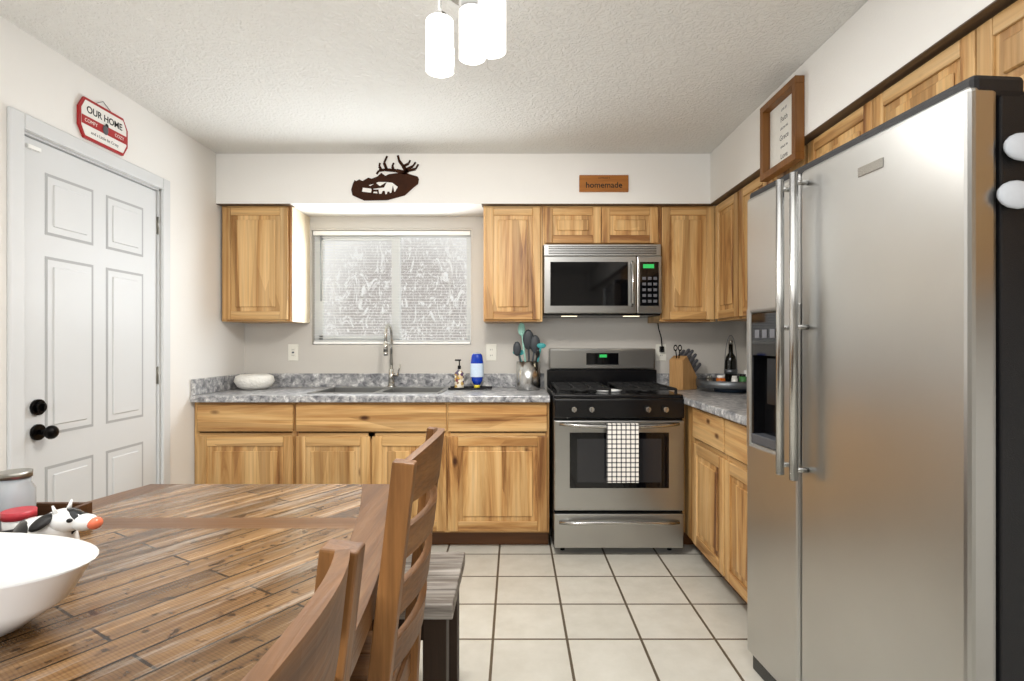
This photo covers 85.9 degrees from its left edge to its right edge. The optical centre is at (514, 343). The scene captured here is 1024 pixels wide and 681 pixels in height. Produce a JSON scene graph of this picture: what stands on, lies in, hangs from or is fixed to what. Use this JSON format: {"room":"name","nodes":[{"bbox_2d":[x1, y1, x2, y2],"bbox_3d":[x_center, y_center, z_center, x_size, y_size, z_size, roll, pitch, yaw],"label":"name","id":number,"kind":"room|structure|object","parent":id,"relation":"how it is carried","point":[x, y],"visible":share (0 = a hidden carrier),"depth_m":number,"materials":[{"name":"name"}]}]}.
{"room":"kitchen","nodes":[
{"label":"kitchen","id":0,"kind":"room"},
{"bbox_2d":[0,16,243,483],"bbox_3d":[-1.960,0.005,0.785,0.120,2.430,6.410,0,0,0],"label":"wall","id":1,"kind":"structure","parent":0,"point":[39,80],"depth_m":3.06,"materials":[{"name":"white paint"}]},
{"bbox_2d":[7,106,169,483],"bbox_3d":[-1.947,0.166,2.535,0.126,2.109,0.958,0,0,0],"label":"door frame","id":2,"kind":"structure","parent":1,"relation":"attached to","point":[19,122],"depth_m":2.13,"materials":[{"name":"white paint"}]},
{"bbox_2d":[25,136,158,501],"bbox_3d":[-1.890,0.200,2.541,0.120,2.024,0.816,0,0,0],"label":"door","id":3,"kind":"structure","parent":1,"relation":"in","point":[91,368],"depth_m":2.46,"materials":[{"name":"white paint"}]},
{"bbox_2d":[77,96,127,155],"bbox_3d":[-1.890,-1.010,2.535,0.018,0.211,0.300,0,0,0],"label":"sign","id":4,"kind":"object","parent":1,"relation":"attached to","point":[101,126],"visible":1,"depth_m":2.51,"materials":[{"name":"wood"}]},
{"bbox_2d":[0,0,867,153],"bbox_3d":[-0.135,-1.235,0.785,3.770,0.050,6.410,0,0,0],"label":"ceiling","id":5,"kind":"structure","parent":0,"point":[558,77],"depth_m":2.43,"materials":[{"name":"white paint"}]},
{"bbox_2d":[426,0,505,77],"bbox_3d":[-0.163,-1.060,1.890,0.269,0.300,0.214,0,0,0],"label":"pendant light","id":6,"kind":"object","parent":5,"relation":"hanging from","point":[482,30],"visible":1,"depth_m":1.81,"materials":[{"name":"frosted white glass"},{"name":"brushed nickel"}]},
{"bbox_2d":[244,217,745,390],"bbox_3d":[-0.135,0.005,3.930,3.530,2.430,0.120,0,0,0],"label":"wall","id":7,"kind":"structure","parent":0,"point":[265,347],"depth_m":3.87,"materials":[{"name":"beige paint"}]},
{"bbox_2d":[222,206,293,322],"bbox_3d":[-1.664,-0.515,3.700,0.448,0.746,0.336,0,0,0],"label":"upper cabinet","id":8,"kind":"object","parent":7,"relation":"attached to","point":[265,264],"depth_m":3.53,"materials":[{"name":"brown wood"}]},
{"bbox_2d":[288,344,297,360],"bbox_3d":[-1.555,0.063,3.865,0.072,0.116,0.010,0,0,0],"label":"outlet","id":9,"kind":"object","parent":7,"relation":"attached to","point":[292,352],"visible":1,"depth_m":3.86,"materials":[{"name":"beige plastic"}]},
{"bbox_2d":[310,229,471,345],"bbox_3d":[-0.868,-0.395,3.930,1.142,0.828,0.119,0,0,0],"label":"window","id":10,"kind":"structure","parent":7,"relation":"in","point":[315,293],"depth_m":3.92,"materials":[{"name":"beige plastic"}]},
{"bbox_2d":[313,231,470,343],"bbox_3d":[-0.868,-0.396,3.897,1.112,0.800,0.050,0,0,0],"label":"window blind","id":11,"kind":"object","parent":10,"relation":"attached to","point":[391,233],"visible":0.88,"depth_m":3.89,"materials":[{"name":"white plastic"}]},
{"bbox_2d":[290,206,493,322],"bbox_3d":[-0.822,-0.515,3.700,1.372,0.746,0.336,0,0,0],"label":"upper cabinet","id":12,"kind":"object","parent":7,"relation":"attached to","point":[299,222],"depth_m":3.60,"materials":[{"name":"brown wood"}]},
{"bbox_2d":[486,344,495,360],"bbox_3d":[-0.163,0.063,3.865,0.072,0.116,0.009,0,0,0],"label":"electrical outlet","id":13,"kind":"object","parent":7,"relation":"attached to","point":[490,352],"visible":1,"depth_m":3.86,"materials":[{"name":"beige plastic"}]},
{"bbox_2d":[494,206,545,322],"bbox_3d":[-0.010,-0.515,3.700,0.381,0.746,0.336,0,0,0],"label":"upper cabinet","id":14,"kind":"object","parent":7,"relation":"attached to","point":[519,231],"depth_m":3.53,"materials":[{"name":"brown wood"}]},
{"bbox_2d":[546,206,673,322],"bbox_3d":[0.558,-0.515,3.700,0.884,0.746,0.336,0,0,0],"label":"upper cabinet","id":15,"kind":"object","parent":7,"relation":"attached to","point":[564,224],"depth_m":3.53,"materials":[{"name":"brown wood"}]},
{"bbox_2d":[542,244,661,317],"bbox_3d":[0.558,-0.403,3.649,0.744,0.454,0.437,0,0,0],"label":"over-the-range microwave","id":16,"kind":"object","parent":15,"relation":"attached to","point":[601,280],"visible":0.98,"depth_m":3.47,"materials":[{"name":"silver metal"}]},
{"bbox_2d":[656,323,665,360],"bbox_3d":[1.030,-0.030,3.852,0.072,0.302,0.035,0,0,0],"label":"electrical outlet","id":17,"kind":"object","parent":7,"relation":"attached to","point":[661,352],"visible":1,"depth_m":3.86,"materials":[{"name":"beige plastic"}]},
{"bbox_2d":[670,206,715,322],"bbox_3d":[1.117,-0.515,3.700,0.363,0.746,0.336,0,0,0],"label":"upper cabinet","id":18,"kind":"object","parent":7,"relation":"attached to","point":[694,226],"depth_m":3.53,"materials":[{"name":"brown wood"}]},
{"bbox_2d":[419,526,763,680],"bbox_3d":[-0.135,1.245,0.785,3.770,0.050,6.410,0,0,0],"label":"floor","id":19,"kind":"structure","parent":0,"point":[549,612],"depth_m":2.46,"materials":[{"name":"beige tile"}]},
{"bbox_2d":[0,484,388,680],"bbox_3d":[-0.800,0.840,0.700,1.100,0.760,2.200,0,0,0],"label":"dining table","id":20,"kind":"object","parent":19,"relation":"on","point":[196,582],"visible":0.71,"depth_m":1.06,"materials":[{"name":"brown wood"}]},
{"bbox_2d":[0,468,91,530],"bbox_3d":[-1.245,0.383,1.305,0.310,0.152,0.230,0,0,0],"label":"caddy","id":21,"kind":"object","parent":20,"relation":"on","point":[18,496],"visible":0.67,"depth_m":1.30,"materials":[{"name":"white ceramic"}]},
{"bbox_2d":[0,532,98,636],"bbox_3d":[-0.985,0.404,0.875,0.612,0.110,0.288,0,0,0],"label":"bowl","id":22,"kind":"object","parent":20,"relation":"on","point":[40,574],"visible":1,"depth_m":0.96,"materials":[{"name":"ceramic"}]},
{"bbox_2d":[0,499,103,539],"bbox_3d":[-0.959,0.393,1.130,0.218,0.133,0.124,0,0,0],"label":"creamer","id":23,"kind":"object","parent":20,"relation":"on","point":[69,521],"visible":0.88,"depth_m":1.11,"materials":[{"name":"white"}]},
{"bbox_2d":[195,402,306,483],"bbox_3d":[-1.564,0.782,3.554,0.663,0.872,0.626,0,0,0],"label":"base cabinet","id":24,"kind":"object","parent":19,"relation":"on","point":[236,442],"depth_m":3.24,"materials":[{"name":"brown wood"}]},
{"bbox_2d":[241,539,364,680],"bbox_3d":[-0.404,0.709,0.400,0.526,1.023,0.438,0,0,0],"label":"chair","id":25,"kind":"object","parent":19,"relation":"on","point":[315,641],"visible":1,"depth_m":0.44,"materials":[{"name":"brown wood"}]},
{"bbox_2d":[307,402,458,544],"bbox_3d":[-0.850,0.782,3.554,1.030,0.872,0.626,0,0,0],"label":"base cabinet","id":26,"kind":"object","parent":19,"relation":"on","point":[348,442],"depth_m":3.24,"materials":[{"name":"brown wood"}]},
{"bbox_2d":[350,427,444,680],"bbox_3d":[-0.422,0.709,1.230,0.526,1.023,0.438,0,0,0],"label":"chair","id":27,"kind":"object","parent":19,"relation":"on","point":[390,650],"visible":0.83,"depth_m":1.07,"materials":[{"name":"brown wood"}]},
{"bbox_2d":[372,552,464,680],"bbox_3d":[-0.780,0.990,1.805,1.200,0.460,0.408,0,0,0],"label":"bench","id":28,"kind":"object","parent":19,"relation":"on","point":[440,632],"visible":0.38,"depth_m":1.66,"materials":[{"name":"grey wood"}]},
{"bbox_2d":[459,402,548,544],"bbox_3d":[-0.128,0.782,3.554,0.665,0.872,0.626,0,0,0],"label":"base cabinet","id":29,"kind":"object","parent":19,"relation":"on","point":[493,485],"depth_m":3.24,"materials":[{"name":"brown wood"}]},
{"bbox_2d":[190,323,549,401],"bbox_3d":[-0.845,0.163,3.541,2.106,0.604,0.653,0,0,0],"label":"countertop","id":30,"kind":"structure","parent":29,"relation":"on","point":[391,386],"depth_m":3.57,"materials":[{"name":"grey stone"}]},
{"bbox_2d":[234,373,274,389],"bbox_3d":[-1.730,0.254,3.660,0.250,0.100,0.250,0,0,0],"label":"ceramic bowl","id":31,"kind":"object","parent":30,"relation":"on","point":[259,381],"visible":1,"depth_m":3.57,"materials":[{"name":"white ceramic"}]},
{"bbox_2d":[448,353,491,389],"bbox_3d":[-0.292,0.183,3.670,0.285,0.242,0.140,0,0,0],"label":"soap tray","id":32,"kind":"object","parent":30,"relation":"on","point":[476,369],"visible":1,"depth_m":3.65,"materials":[{"name":"plastic"}]},
{"bbox_2d":[454,359,464,388],"bbox_3d":[-0.368,0.202,3.670,0.064,0.192,0.064,0,0,0],"label":"soap dispenser","id":33,"kind":"object","parent":32,"relation":"on","point":[459,375],"depth_m":3.65,"materials":[{"name":"plastic"}]},
{"bbox_2d":[513,322,545,389],"bbox_3d":[0.098,0.082,3.640,0.220,0.445,0.160,0,0,0],"label":"utensil crock","id":34,"kind":"object","parent":30,"relation":"on","point":[528,375],"visible":1,"depth_m":3.61,"materials":[{"name":"silver metal"}]},
{"bbox_2d":[547,349,683,550],"bbox_3d":[0.600,0.627,3.469,0.752,1.185,0.743,0,0,0],"label":"gas range","id":35,"kind":"object","parent":19,"relation":"on","point":[616,450],"visible":1,"depth_m":3.15,"materials":[{"name":"silver metal"}]},
{"bbox_2d":[682,404,746,603],"bbox_3d":[1.306,0.782,2.707,0.643,0.872,1.144,0,0,0],"label":"base cabinet","id":36,"kind":"object","parent":19,"relation":"on","point":[714,511],"visible":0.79,"depth_m":2.60,"materials":[{"name":"brown wood"}]},
{"bbox_2d":[657,373,746,425],"bbox_3d":[1.296,0.278,2.999,0.663,0.135,1.738,0,0,0],"label":"countertop","id":37,"kind":"structure","parent":36,"relation":"on","point":[730,406],"depth_m":3.00,"materials":[{"name":"grey stone"}]},
{"bbox_2d":[669,345,700,389],"bbox_3d":[1.147,0.156,3.673,0.218,0.296,0.110,0,0,-35],"label":"knife block","id":38,"kind":"object","parent":37,"relation":"on","point":[682,366],"visible":1,"depth_m":3.61,"materials":[{"name":"brown wood"}]},
{"bbox_2d":[696,335,746,392],"bbox_3d":[1.375,0.124,3.500,0.420,0.360,0.420,0,0,0],"label":"lazy susan tray","id":39,"kind":"object","parent":37,"relation":"on","point":[729,381],"visible":0.81,"depth_m":3.44,"materials":[{"name":"metal"}]},
{"bbox_2d":[747,75,1023,680],"bbox_3d":[1.215,0.327,1.624,0.724,1.787,0.955,0,0,-5],"label":"fridge","id":40,"kind":"object","parent":19,"relation":"on","point":[885,401],"visible":1,"depth_m":1.35,"materials":[{"name":"silver metal"}]},
{"bbox_2d":[216,0,1016,216],"bbox_3d":[-0.135,-1.048,0.785,3.528,0.323,6.168,0,0,0],"label":"soffit","id":41,"kind":"structure","parent":0,"point":[867,52],"depth_m":2.87,"materials":[{"name":"white paint"}]},
{"bbox_2d":[351,155,418,200],"bbox_3d":[-0.822,-1.053,3.494,0.432,0.290,0.004,0,0,0],"label":"wall decoration","id":42,"kind":"object","parent":41,"relation":"attached to","point":[397,184],"visible":1,"depth_m":3.49,"materials":[{"name":"brown"}]},
{"bbox_2d":[579,175,628,191],"bbox_3d":[0.567,-1.015,3.491,0.312,0.106,0.016,0,0,0],"label":"sign","id":43,"kind":"object","parent":41,"relation":"attached to","point":[603,183],"visible":1,"depth_m":3.48,"materials":[{"name":"brown wood"}]},
{"bbox_2d":[760,75,804,181],"bbox_3d":[1.225,-0.972,2.530,0.042,0.360,0.340,0,0,0],"label":"framed print","id":44,"kind":"object","parent":41,"relation":"attached to","point":[782,129],"visible":1,"depth_m":2.52,"materials":[{"name":"brown wood"}]},
{"bbox_2d":[746,321,746,369],"bbox_3d":[1.690,0.005,0.785,0.120,2.430,6.410,0,0,0],"label":"wall","id":45,"kind":"structure","parent":0,"point":[746,345],"depth_m":3.86,"materials":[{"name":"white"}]},
{"bbox_2d":[715,196,746,320],"bbox_3d":[1.454,-0.515,3.308,0.348,0.746,0.438,0,0,0],"label":"upper cabinet","id":46,"kind":"object","parent":45,"relation":"attached to","point":[722,210],"depth_m":3.39,"materials":[{"name":"brown wood"}]},
{"bbox_2d":[731,165,794,319],"bbox_3d":[1.454,-0.515,2.816,0.348,0.746,0.805,0,0,0],"label":"upper cabinet","id":47,"kind":"object","parent":45,"relation":"attached to","point":[739,200],"depth_m":3.12,"materials":[{"name":"brown wood"}]},
{"bbox_2d":[795,103,866,169],"bbox_3d":[1.454,-0.515,2.226,0.348,0.746,0.515,0,0,0],"label":"upper cabinet","id":48,"kind":"object","parent":45,"relation":"attached to","point":[854,125],"depth_m":2.18,"materials":[{"name":"brown wood"}]},
{"bbox_2d":[867,35,966,130],"bbox_3d":[1.454,-0.515,1.749,0.348,0.746,0.439,0,0,0],"label":"upper cabinet","id":49,"kind":"object","parent":45,"relation":"attached to","point":[947,69],"depth_m":1.73,"materials":[{"name":"brown wood"}]},
{"bbox_2d":[967,0,1023,80],"bbox_3d":[1.454,-0.515,1.272,0.348,0.746,0.516,0,0,0],"label":"upper cabinet","id":50,"kind":"object","parent":45,"relation":"attached to","point":[994,46],"depth_m":1.46,"materials":[{"name":"brown wood"}]},
{"label":"outside","id":51,"kind":"structure","parent":0,"visible":0},
{"bbox_2d":[325,238,466,339],"bbox_3d":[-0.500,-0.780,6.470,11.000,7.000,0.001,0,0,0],"label":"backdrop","id":52,"kind":"structure","parent":51,"point":[387,282],"depth_m":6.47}
]}

